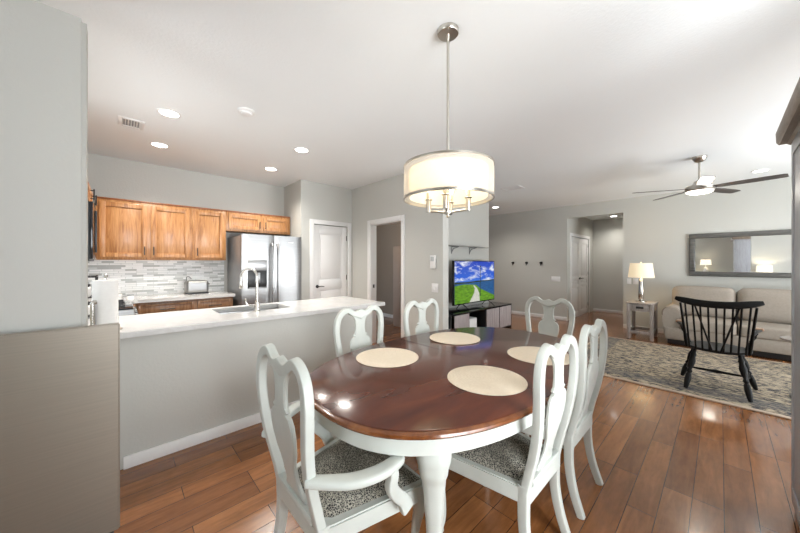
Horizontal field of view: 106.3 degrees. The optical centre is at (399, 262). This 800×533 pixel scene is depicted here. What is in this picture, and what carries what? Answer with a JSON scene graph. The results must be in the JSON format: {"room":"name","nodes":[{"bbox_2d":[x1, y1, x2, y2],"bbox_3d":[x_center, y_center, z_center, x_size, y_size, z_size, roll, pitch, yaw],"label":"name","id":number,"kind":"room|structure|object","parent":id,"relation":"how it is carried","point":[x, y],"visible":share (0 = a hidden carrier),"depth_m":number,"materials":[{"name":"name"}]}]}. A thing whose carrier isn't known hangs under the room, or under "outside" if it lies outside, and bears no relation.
{"room":"dining room","nodes":[
{"label":"dining room","id":0,"kind":"room"},
{"bbox_2d":[0,0,87,333],"bbox_3d":[-2.466,0.080,0.733,2.360,2.600,0.120,0,0,-43],"label":"wall","id":1,"kind":"structure","parent":0,"point":[44,48],"depth_m":1.40,"materials":[{"name":"grey paint"}]},
{"bbox_2d":[88,153,283,295],"bbox_3d":[-3.149,0.010,4.463,2.820,2.740,0.120,0,0,-43],"label":"wall","id":2,"kind":"structure","parent":0,"point":[110,177],"depth_m":4.35,"materials":[{"name":"grey paint"}]},
{"bbox_2d":[96,196,191,259],"bbox_3d":[-3.340,-0.415,3.962,0.947,0.750,0.347,0,0,-43],"label":"upper cabinet","id":3,"kind":"object","parent":2,"relation":"attached to","point":[126,229],"visible":0.97,"depth_m":3.82,"materials":[{"name":"brown wood"}]},
{"bbox_2d":[88,260,223,295],"bbox_3d":[-3.404,0.197,4.132,1.735,0.470,0.010,0,0,-43],"label":"backsplash","id":4,"kind":"structure","parent":2,"relation":"attached to","point":[136,277],"depth_m":4.15,"materials":[{"name":"tile"}]},
{"bbox_2d":[192,207,225,259],"bbox_3d":[-2.838,-0.415,4.431,0.420,0.750,0.347,0,0,-43],"label":"upper cabinet","id":5,"kind":"object","parent":2,"relation":"attached to","point":[208,224],"visible":0.93,"depth_m":4.33,"materials":[{"name":"brown wood"}]},
{"bbox_2d":[226,210,289,235],"bbox_3d":[-2.328,-0.637,4.908,0.972,0.305,0.347,0,0,-43],"label":"upper cabinet","id":6,"kind":"object","parent":2,"relation":"attached to","point":[236,221],"visible":0.97,"depth_m":4.78,"materials":[{"name":"brown wood"}]},
{"bbox_2d":[120,308,371,469],"bbox_3d":[-1.329,0.938,2.577,2.660,0.885,0.120,0,0,-43],"label":"wall","id":7,"kind":"structure","parent":0,"point":[174,385],"depth_m":2.32,"materials":[{"name":"grey paint"}]},
{"bbox_2d":[123,400,299,469],"bbox_3d":[-1.074,1.337,2.724,2.114,0.085,0.014,0,0,-43],"label":"baseboard","id":8,"kind":"structure","parent":7,"relation":"attached to","point":[138,458],"depth_m":2.24,"materials":[{"name":"white paint"}]},
{"bbox_2d":[284,180,307,299],"bbox_3d":[-1.843,0.010,5.219,0.120,2.740,0.800,0,0,-43],"label":"wall","id":9,"kind":"structure","parent":0,"point":[296,193],"depth_m":4.95,"materials":[{"name":"grey paint"}]},
{"bbox_2d":[308,181,351,298],"bbox_3d":[-1.250,0.010,5.309,0.870,2.740,0.120,0,0,-43],"label":"wall","id":10,"kind":"structure","parent":0,"point":[325,202],"depth_m":5.24,"materials":[{"name":"grey paint"}]},
{"bbox_2d":[314,225,346,298],"bbox_3d":[-1.208,0.361,5.273,0.651,2.022,0.088,0,0,-43],"label":"door","id":11,"kind":"structure","parent":10,"relation":"in","point":[330,242],"depth_m":5.27,"materials":[{"name":"white paint"}]},
{"bbox_2d":[310,219,350,298],"bbox_3d":[-1.199,0.323,5.263,0.820,2.115,0.016,0,0,-43],"label":"trim","id":12,"kind":"structure","parent":10,"relation":"attached to","point":[312,221],"depth_m":5.09,"materials":[{"name":"white paint"}]},
{"bbox_2d":[376,223,400,314],"bbox_3d":[0.220,0.010,7.170,0.120,2.740,2.830,0,0,-43],"label":"wall","id":13,"kind":"structure","parent":0,"point":[388,236],"depth_m":7.69,"materials":[{"name":"beige paint"}]},
{"bbox_2d":[376,313,392,317],"bbox_3d":[0.195,1.337,7.099,0.014,0.085,2.700,0,0,-43],"label":"baseboard","id":14,"kind":"structure","parent":13,"relation":"attached to","point":[384,314],"depth_m":7.64,"materials":[{"name":"white paint"}]},
{"bbox_2d":[352,173,447,335],"bbox_3d":[-0.389,0.010,5.114,0.120,2.740,2.940,0,0,-43],"label":"wall","id":15,"kind":"structure","parent":0,"point":[426,234],"depth_m":4.44,"materials":[{"name":"grey paint"}]},
{"bbox_2d":[367,215,404,342],"bbox_3d":[-0.204,0.325,4.904,0.136,2.110,0.920,0,0,-43],"label":"trim","id":16,"kind":"structure","parent":15,"relation":"attached to","point":[371,224],"depth_m":5.15,"materials":[{"name":"white paint"}]},
{"bbox_2d":[430,255,435,268],"bbox_3d":[0.450,-0.015,4.105,0.032,0.180,0.096,0,0,-43],"label":"thermostat","id":17,"kind":"object","parent":15,"relation":"attached to","point":[432,257],"visible":1,"depth_m":4.08,"materials":[{"name":"white plastic"}]},
{"bbox_2d":[432,283,437,292],"bbox_3d":[0.475,0.340,4.094,0.011,0.120,0.115,0,0,-43],"label":"light switch","id":18,"kind":"object","parent":15,"relation":"attached to","point":[434,286],"visible":1,"depth_m":4.10,"materials":[{"name":"white plastic"}]},
{"bbox_2d":[35,0,799,215],"bbox_3d":[0.708,-1.410,2.990,10.720,0.100,10.000,0,0,-43],"label":"ceiling","id":19,"kind":"structure","parent":0,"point":[572,102],"depth_m":2.29,"materials":[{"name":"paint"}]},
{"bbox_2d":[118,115,144,130],"bbox_3d":[-2.610,-1.355,2.913,0.192,0.010,0.240,0,0,-43],"label":"ceiling vent","id":20,"kind":"object","parent":19,"relation":"in","point":[124,121],"visible":1,"depth_m":2.90,"materials":[{"name":"white plastic"}]},
{"bbox_2d":[149,142,169,147],"bbox_3d":[-2.765,-1.357,3.452,0.184,0.006,0.184,0,0,-43],"label":"recessed light","id":21,"kind":"object","parent":19,"relation":"in","point":[156,144],"visible":1,"depth_m":3.44,"materials":[{"name":"white plastic"}]},
{"bbox_2d":[156,108,181,118],"bbox_3d":[-2.093,-1.357,2.720,0.184,0.006,0.184,0,0,-43],"label":"recessed light","id":22,"kind":"object","parent":19,"relation":"in","point":[166,112],"visible":1,"depth_m":2.72,"materials":[{"name":"white plastic"}]},
{"bbox_2d":[237,107,254,116],"bbox_3d":[-1.375,-1.341,2.685,0.140,0.038,0.140,0,0,-43],"label":"smoke detector","id":23,"kind":"object","parent":19,"relation":"attached to","point":[244,111],"visible":1,"depth_m":2.65,"materials":[{"name":"white plastic"}]},
{"bbox_2d":[264,167,277,170],"bbox_3d":[-1.865,-1.357,4.335,0.184,0.006,0.184,0,0,-43],"label":"recessed light","id":24,"kind":"object","parent":19,"relation":"in","point":[265,168],"visible":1,"depth_m":4.33,"materials":[{"name":"white plastic"}]},
{"bbox_2d":[294,147,309,152],"bbox_3d":[-1.182,-1.357,3.605,0.184,0.006,0.184,0,0,-43],"label":"recessed light","id":25,"kind":"object","parent":19,"relation":"in","point":[297,149],"visible":1,"depth_m":3.61,"materials":[{"name":"white plastic"}]},
{"bbox_2d":[403,22,494,217],"bbox_3d":[0.281,-0.812,1.756,0.522,1.095,0.522,0,0,-43],"label":"drum chandelier","id":26,"kind":"object","parent":19,"relation":"hanging from","point":[447,179],"visible":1,"depth_m":1.58,"materials":[{"name":"white fabric"}]},
{"bbox_2d":[500,185,524,190],"bbox_3d":[2.034,-1.355,5.437,0.272,0.010,0.340,0,0,-43],"label":"ceiling vent","id":27,"kind":"object","parent":19,"relation":"in","point":[515,187],"visible":1,"depth_m":5.44,"materials":[{"name":"white plastic"}]},
{"bbox_2d":[636,155,788,200],"bbox_3d":[3.833,-1.123,3.806,1.336,0.475,1.343,0,0,-43],"label":"ceiling fan","id":28,"kind":"object","parent":19,"relation":"hanging from","point":[703,185],"visible":1,"depth_m":3.75,"materials":[{"name":"silver metal"}]},
{"bbox_2d":[751,169,769,172],"bbox_3d":[5.311,-1.357,4.423,0.184,0.006,0.184,0,0,-43],"label":"recessed light","id":29,"kind":"object","parent":19,"relation":"in","point":[760,170],"visible":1,"depth_m":4.40,"materials":[{"name":"white plastic"}]},
{"bbox_2d":[114,311,799,532],"bbox_3d":[1.504,1.430,3.735,12.900,0.100,10.000,0,0,-43],"label":"floor","id":30,"kind":"structure","parent":0,"point":[667,461],"depth_m":1.91,"materials":[{"name":"brown wood"}]},
{"bbox_2d":[0,323,119,532],"bbox_3d":[-2.211,0.844,0.828,2.103,1.073,0.030,0,0,-43],"label":"cabinet","id":31,"kind":"object","parent":30,"relation":"on","point":[60,387],"visible":1,"depth_m":1.40,"materials":[{"name":"beige wood"}]},
{"bbox_2d":[88,300,137,318],"bbox_3d":[-3.065,0.870,2.994,0.665,0.920,0.750,0,0,-43],"label":"stove","id":32,"kind":"object","parent":30,"relation":"on","point":[125,308],"visible":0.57,"depth_m":2.92,"materials":[{"name":"silver metal"}]},
{"bbox_2d":[118,301,132,309],"bbox_3d":[-3.078,0.442,2.982,0.620,0.014,0.740,0,0,-43],"label":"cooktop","id":33,"kind":"object","parent":32,"relation":"in","point":[122,305],"depth_m":3.00,"materials":[{"name":"metal"}]},
{"bbox_2d":[135,297,232,313],"bbox_3d":[-2.943,0.927,4.111,1.040,0.905,0.664,0,0,-43],"label":"base cabinet","id":34,"kind":"object","parent":30,"relation":"on","point":[179,305],"visible":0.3,"depth_m":3.86,"materials":[{"name":"brown wood"}]},
{"bbox_2d":[88,291,234,303],"bbox_3d":[-3.171,0.453,3.879,1.730,0.040,0.673,0,0,-43],"label":"countertop","id":35,"kind":"structure","parent":34,"relation":"on","point":[212,294],"depth_m":3.88,"materials":[{"name":"white stone"}]},
{"bbox_2d":[127,294,133,299],"bbox_3d":[-3.169,0.403,3.526,0.062,0.060,0.046,0,0,-43],"label":"box","id":36,"kind":"object","parent":35,"relation":"on","point":[129,297],"visible":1,"depth_m":3.51,"materials":[{"name":"white cardboard"}]},
{"bbox_2d":[184,276,209,294],"bbox_3d":[-2.942,0.311,4.321,0.338,0.244,0.295,0,0,41],"label":"toaster","id":37,"kind":"object","parent":35,"relation":"on","point":[190,286],"visible":1,"depth_m":4.19,"materials":[{"name":"silver metal"}]},
{"bbox_2d":[228,234,300,305],"bbox_3d":[-2.122,0.475,4.741,0.880,1.770,0.836,0,0,-43],"label":"refrigerator","id":38,"kind":"object","parent":30,"relation":"on","point":[276,260],"visible":0.65,"depth_m":4.46,"materials":[{"name":"silver metal"}]},
{"bbox_2d":[256,343,424,532],"bbox_3d":[-0.271,0.863,1.346,0.572,1.046,0.744,0,0,-43],"label":"armchair","id":39,"kind":"object","parent":30,"relation":"on","point":[339,487],"visible":0.94,"depth_m":1.18,"materials":[{"name":"white paint"}]},
{"bbox_2d":[333,305,383,356],"bbox_3d":[-0.137,0.863,2.170,0.541,1.046,0.571,0,0,-43],"label":"dining chair","id":40,"kind":"object","parent":30,"relation":"on","point":[360,340],"visible":0.34,"depth_m":2.34,"materials":[{"name":"white paint"}]},
{"bbox_2d":[393,246,400,326],"bbox_3d":[0.231,0.505,6.571,0.584,1.750,0.560,0,0,-43],"label":"storage cabinet","id":41,"kind":"object","parent":30,"relation":"on","point":[396,249],"visible":0.29,"depth_m":6.49,"materials":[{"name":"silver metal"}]},
{"bbox_2d":[403,298,438,336],"bbox_3d":[0.387,0.863,2.619,0.541,1.046,0.571,0,0,-43],"label":"dining chair","id":42,"kind":"object","parent":30,"relation":"on","point":[422,327],"visible":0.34,"depth_m":2.79,"materials":[{"name":"white paint"}]},
{"bbox_2d":[309,327,588,532],"bbox_3d":[0.420,1.002,2.010,2.116,0.765,1.320,0,0,-43],"label":"dining table","id":43,"kind":"object","parent":30,"relation":"on","point":[414,409],"visible":0.62,"depth_m":1.33,"materials":[{"name":"brown wood"}]},
{"bbox_2d":[356,348,418,367],"bbox_3d":[-0.083,0.617,1.977,0.410,0.005,0.410,0,0,-43],"label":"placemat","id":44,"kind":"object","parent":43,"relation":"on","point":[378,357],"visible":1,"depth_m":1.95,"materials":[{"name":"beige fabric"}]},
{"bbox_2d":[430,332,479,344],"bbox_3d":[0.450,0.617,2.475,0.410,0.005,0.410,0,0,-43],"label":"placemat","id":45,"kind":"object","parent":43,"relation":"on","point":[455,338],"visible":1,"depth_m":2.44,"materials":[{"name":"beige fabric"}]},
{"bbox_2d":[447,365,527,395],"bbox_3d":[0.460,0.617,1.601,0.410,0.005,0.410,0,0,-43],"label":"placemat","id":46,"kind":"object","parent":43,"relation":"on","point":[479,379],"visible":1,"depth_m":1.57,"materials":[{"name":"beige fabric"}]},
{"bbox_2d":[507,346,568,364],"bbox_3d":[0.937,0.617,2.014,0.410,0.005,0.410,0,0,-43],"label":"placemat","id":47,"kind":"object","parent":43,"relation":"on","point":[528,354],"visible":0.47,"depth_m":2.02,"materials":[{"name":"beige fabric"}]},
{"bbox_2d":[448,302,511,328],"bbox_3d":[1.468,1.123,5.866,2.120,0.515,0.440,0,0,-43],"label":"tv stand","id":48,"kind":"object","parent":30,"relation":"on","point":[487,314],"visible":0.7,"depth_m":5.85,"materials":[{"name":"black wood"}]},
{"bbox_2d":[469,316,476,326],"bbox_3d":[1.283,1.172,5.625,0.240,0.304,0.220,0,0,-43],"label":"storage box","id":49,"kind":"object","parent":48,"relation":"on","point":[472,320],"visible":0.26,"depth_m":5.54,"materials":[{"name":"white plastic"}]},
{"bbox_2d":[452,260,494,310],"bbox_3d":[1.477,0.409,5.827,1.400,0.909,0.321,0,0,-43],"label":"television","id":50,"kind":"object","parent":48,"relation":"on","point":[472,281],"visible":1,"depth_m":5.75,"materials":[{"name":"black"}]},
{"bbox_2d":[443,334,578,532],"bbox_3d":[0.530,0.863,1.537,0.541,1.046,0.571,0,0,-43],"label":"dining chair","id":51,"kind":"object","parent":30,"relation":"on","point":[518,466],"visible":0.81,"depth_m":1.37,"materials":[{"name":"white paint"}]},
{"bbox_2d":[525,296,574,336],"bbox_3d":[1.282,0.863,2.798,0.571,1.046,0.541,0,0,-43],"label":"dining chair","id":52,"kind":"object","parent":30,"relation":"on","point":[547,326],"visible":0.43,"depth_m":2.96,"materials":[{"name":"white paint"}]},
{"bbox_2d":[521,319,607,519],"bbox_3d":[0.947,0.863,1.933,0.541,1.046,0.571,0,0,-43],"label":"dining chair","id":53,"kind":"object","parent":30,"relation":"on","point":[590,379],"visible":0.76,"depth_m":1.70,"materials":[{"name":"white paint"}]},
{"bbox_2d":[626,300,657,341],"bbox_3d":[4.504,1.050,5.577,0.542,0.660,0.400,0,0,-43],"label":"end table","id":54,"kind":"object","parent":30,"relation":"on","point":[632,305],"visible":1,"depth_m":5.49,"materials":[{"name":"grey wood"}]},
{"bbox_2d":[628,262,654,301],"bbox_3d":[4.479,0.346,5.575,0.390,0.745,0.390,0,0,-43],"label":"table lamp","id":55,"kind":"object","parent":54,"relation":"on","point":[640,270],"visible":1,"depth_m":5.48,"materials":[{"name":"white fabric"}]},
{"bbox_2d":[587,336,790,419],"bbox_3d":[4.268,1.373,3.460,2.340,0.012,3.880,0,0,-43],"label":"area rug","id":56,"kind":"object","parent":30,"relation":"on","point":[659,366],"visible":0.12,"depth_m":3.68,"materials":[{"name":"grey carpet"}]},
{"bbox_2d":[675,296,764,402],"bbox_3d":[3.401,0.863,3.224,0.707,1.011,0.672,0,0,-43],"label":"chair","id":57,"kind":"object","parent":56,"relation":"on","point":[713,347],"visible":1,"depth_m":3.10,"materials":[{"name":"black paint"}]},
{"bbox_2d":[780,336,790,396],"bbox_3d":[4.089,1.069,2.977,0.400,0.597,0.400,0,0,-43],"label":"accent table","id":58,"kind":"object","parent":56,"relation":"on","point":[785,338],"visible":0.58,"depth_m":3.07,"materials":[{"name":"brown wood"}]},
{"bbox_2d":[661,286,790,360],"bbox_3d":[5.642,0.881,4.567,1.000,0.971,2.430,0,0,-43],"label":"sofa","id":59,"kind":"object","parent":30,"relation":"on","point":[774,317],"visible":0.71,"depth_m":4.64,"materials":[{"name":"fabric"}]},
{"bbox_2d":[672,286,735,318],"bbox_3d":[5.235,0.667,5.194,0.439,0.543,0.770,0,0,-43],"label":"cushion","id":60,"kind":"object","parent":59,"relation":"on","point":[709,293],"depth_m":5.03,"materials":[{"name":"fabric"}]},
{"bbox_2d":[680,315,736,335],"bbox_3d":[5.078,1.010,4.950,0.700,0.214,0.630,0,0,-43],"label":"seat cushion","id":61,"kind":"object","parent":59,"relation":"on","point":[704,317],"depth_m":4.74,"materials":[{"name":"fabric"}]},
{"bbox_2d":[736,288,790,323],"bbox_3d":[5.751,0.667,4.642,0.439,0.543,0.720,0,0,-43],"label":"cushion","id":62,"kind":"object","parent":59,"relation":"on","point":[776,309],"depth_m":4.54,"materials":[{"name":"fabric"}]},
{"bbox_2d":[737,320,790,341],"bbox_3d":[5.546,1.010,4.450,0.700,0.214,0.720,0,0,-43],"label":"seat cushion","id":63,"kind":"object","parent":59,"relation":"on","point":[773,330],"depth_m":4.32,"materials":[{"name":"fabric"}]},
{"bbox_2d":[776,77,799,527],"bbox_3d":[1.823,0.315,1.166,1.315,2.130,0.352,0,0,-43],"label":"hutch","id":64,"kind":"object","parent":30,"relation":"on","point":[788,131],"visible":1,"depth_m":1.60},
{"bbox_2d":[448,202,488,308],"bbox_3d":[1.192,0.010,6.059,2.080,2.740,0.120,0,0,-43],"label":"wall","id":65,"kind":"structure","parent":0,"point":[465,228],"depth_m":6.18,"materials":[{"name":"grey paint"}]},
{"bbox_2d":[448,245,489,253],"bbox_3d":[1.247,-0.256,5.897,1.680,0.152,0.188,0,0,-43],"label":"wall shelf","id":66,"kind":"object","parent":65,"relation":"attached to","point":[455,246],"visible":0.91,"depth_m":5.82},
{"bbox_2d":[569,217,592,312],"bbox_3d":[4.800,0.080,7.998,2.100,2.600,0.120,0,0,-43],"label":"wall","id":67,"kind":"structure","parent":0,"point":[581,226],"depth_m":8.25,"materials":[{"name":"grey paint"}]},
{"bbox_2d":[572,237,580,316],"bbox_3d":[4.439,0.361,7.585,0.712,2.022,0.088,0,0,-43],"label":"door","id":68,"kind":"structure","parent":67,"relation":"in","point":[576,278],"depth_m":7.66,"materials":[{"name":"white paint"}]},
{"bbox_2d":[570,233,589,312],"bbox_3d":[4.710,0.323,7.820,1.595,2.115,0.016,0,0,-43],"label":"trim","id":69,"kind":"structure","parent":67,"relation":"attached to","point":[571,234],"depth_m":7.32,"materials":[{"name":"white paint"}]},
{"bbox_2d":[580,238,587,314],"bbox_3d":[4.962,0.361,8.075,0.712,2.022,0.088,0,0,-43],"label":"door","id":70,"kind":"structure","parent":67,"relation":"in","point":[583,242],"depth_m":8.09,"materials":[{"name":"white paint"}]},
{"bbox_2d":[584,213,622,219],"bbox_3d":[5.388,-1.270,7.370,2.100,0.100,1.840,0,0,-43],"label":"ceiling","id":71,"kind":"structure","parent":0,"point":[601,217],"depth_m":8.04,"materials":[{"name":"paint"}]},
{"bbox_2d":[593,218,622,310],"bbox_3d":[6.152,0.080,8.003,0.120,2.600,1.720,0,0,-43],"label":"wall","id":72,"kind":"structure","parent":0,"point":[607,233],"depth_m":8.31,"materials":[{"name":"grey paint"}]},
{"bbox_2d":[593,308,622,313],"bbox_3d":[6.065,1.337,7.997,0.014,0.085,1.590,0,0,-43],"label":"baseboard","id":73,"kind":"structure","parent":72,"relation":"attached to","point":[594,309],"depth_m":8.31,"materials":[{"name":"white paint"}]},
{"bbox_2d":[489,178,790,328],"bbox_3d":[4.543,0.010,6.648,0.120,2.740,9.740,0,0,-43],"label":"wall","id":74,"kind":"structure","parent":0,"point":[657,232],"depth_m":6.09,"materials":[{"name":"grey paint"}]},
{"bbox_2d":[511,311,566,320],"bbox_3d":[2.650,1.337,8.574,0.014,0.085,3.900,0,0,-43],"label":"baseboard","id":75,"kind":"structure","parent":74,"relation":"attached to","point":[512,312],"depth_m":7.66,"materials":[{"name":"white paint"}]},
{"bbox_2d":[551,276,559,281],"bbox_3d":[3.806,0.390,7.340,0.011,0.119,0.184,0,0,-43],"label":"light switch","id":76,"kind":"object","parent":74,"relation":"attached to","point":[553,278],"visible":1,"depth_m":7.34,"materials":[{"name":"white plastic"}]},
{"bbox_2d":[623,324,663,332],"bbox_3d":[6.233,1.337,4.744,0.014,0.085,4.410,0,0,-43],"label":"baseboard","id":77,"kind":"structure","parent":74,"relation":"attached to","point":[624,325],"depth_m":6.10,"materials":[{"name":"white paint"}]},
{"bbox_2d":[689,229,790,277],"bbox_3d":[5.984,-0.147,4.987,0.043,0.775,1.705,0,0,-43],"label":"wall mirror","id":78,"kind":"object","parent":74,"relation":"attached to","point":[767,253],"visible":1,"depth_m":5.14,"materials":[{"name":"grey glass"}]},
{"bbox_3d":[-3.045,0.010,2.376,0.120,2.740,3.070,0,0,-43],"label":"wall","id":79,"kind":"structure","parent":0,"visible":0},
{"bbox_2d":[88,182,96,205],"bbox_3d":[-3.307,-0.415,3.012,0.362,0.750,1.142,0,0,-43],"label":"upper cabinet","id":80,"kind":"object","parent":79,"relation":"attached to","point":[91,195],"visible":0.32,"depth_m":2.97,"materials":[{"name":"brown wood"}]},
{"bbox_2d":[88,201,96,260],"bbox_3d":[-3.177,-0.292,2.888,0.383,0.545,0.750,0,0,-43],"label":"microwave","id":81,"kind":"object","parent":80,"relation":"attached to","point":[92,212],"visible":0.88,"depth_m":2.73,"materials":[{"name":"black metal"}]},
{"bbox_3d":[-1.585,0.938,2.839,2.635,0.884,0.608,0,0,-43],"label":"cabinet","id":82,"kind":"object","parent":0,"visible":0},
{"bbox_2d":[88,296,384,338],"bbox_3d":[-1.481,0.475,2.849,2.790,0.040,0.855,0,0,-43],"label":"countertop","id":83,"kind":"structure","parent":82,"relation":"on","point":[139,325],"depth_m":2.65,"materials":[{"name":"white stone"}]},
{"bbox_2d":[88,275,97,316],"bbox_3d":[-2.619,0.279,2.506,0.132,0.350,0.190,0,0,-43],"label":"wire rack","id":84,"kind":"object","parent":83,"relation":"on","point":[92,276],"visible":0.16,"depth_m":2.48,"materials":[{"name":"black metal"}]},
{"bbox_2d":[88,285,90,296],"bbox_3d":[-2.589,0.229,2.474,0.052,0.100,0.052,0,0,-43],"label":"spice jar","id":85,"kind":"object","parent":84,"relation":"in","point":[89,288],"visible":0.33,"depth_m":2.48,"materials":[{"name":"white plastic"}]},
{"bbox_2d":[90,274,122,329],"bbox_3d":[-1.976,0.264,2.013,0.170,0.382,0.170,0,0,-43],"label":"paper towel holder","id":86,"kind":"object","parent":83,"relation":"on","point":[92,303],"visible":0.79,"depth_m":1.93,"materials":[{"name":"silver metal"}]},
{"bbox_2d":[92,280,117,324],"bbox_3d":[-1.976,0.278,2.013,0.128,0.325,0.128,0,0,-43],"label":"paper towel roll","id":87,"kind":"object","parent":86,"relation":"on","point":[105,292],"visible":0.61,"depth_m":1.97,"materials":[{"name":"white paper"}]},
{"bbox_2d":[219,307,279,313],"bbox_3d":[-1.478,0.588,3.013,0.664,0.184,0.404,0,0,-43],"label":"sink","id":88,"kind":"object","parent":83,"relation":"in","point":[273,307],"visible":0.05,"depth_m":3.15,"materials":[{"name":"silver metal"}]},
{"bbox_2d":[239,267,260,311],"bbox_3d":[-1.423,0.246,2.814,0.220,0.417,0.086,0,0,7],"label":"kitchen faucet","id":89,"kind":"object","parent":83,"relation":"on","point":[256,305],"visible":1,"depth_m":2.81,"materials":[{"name":"silver metal"}]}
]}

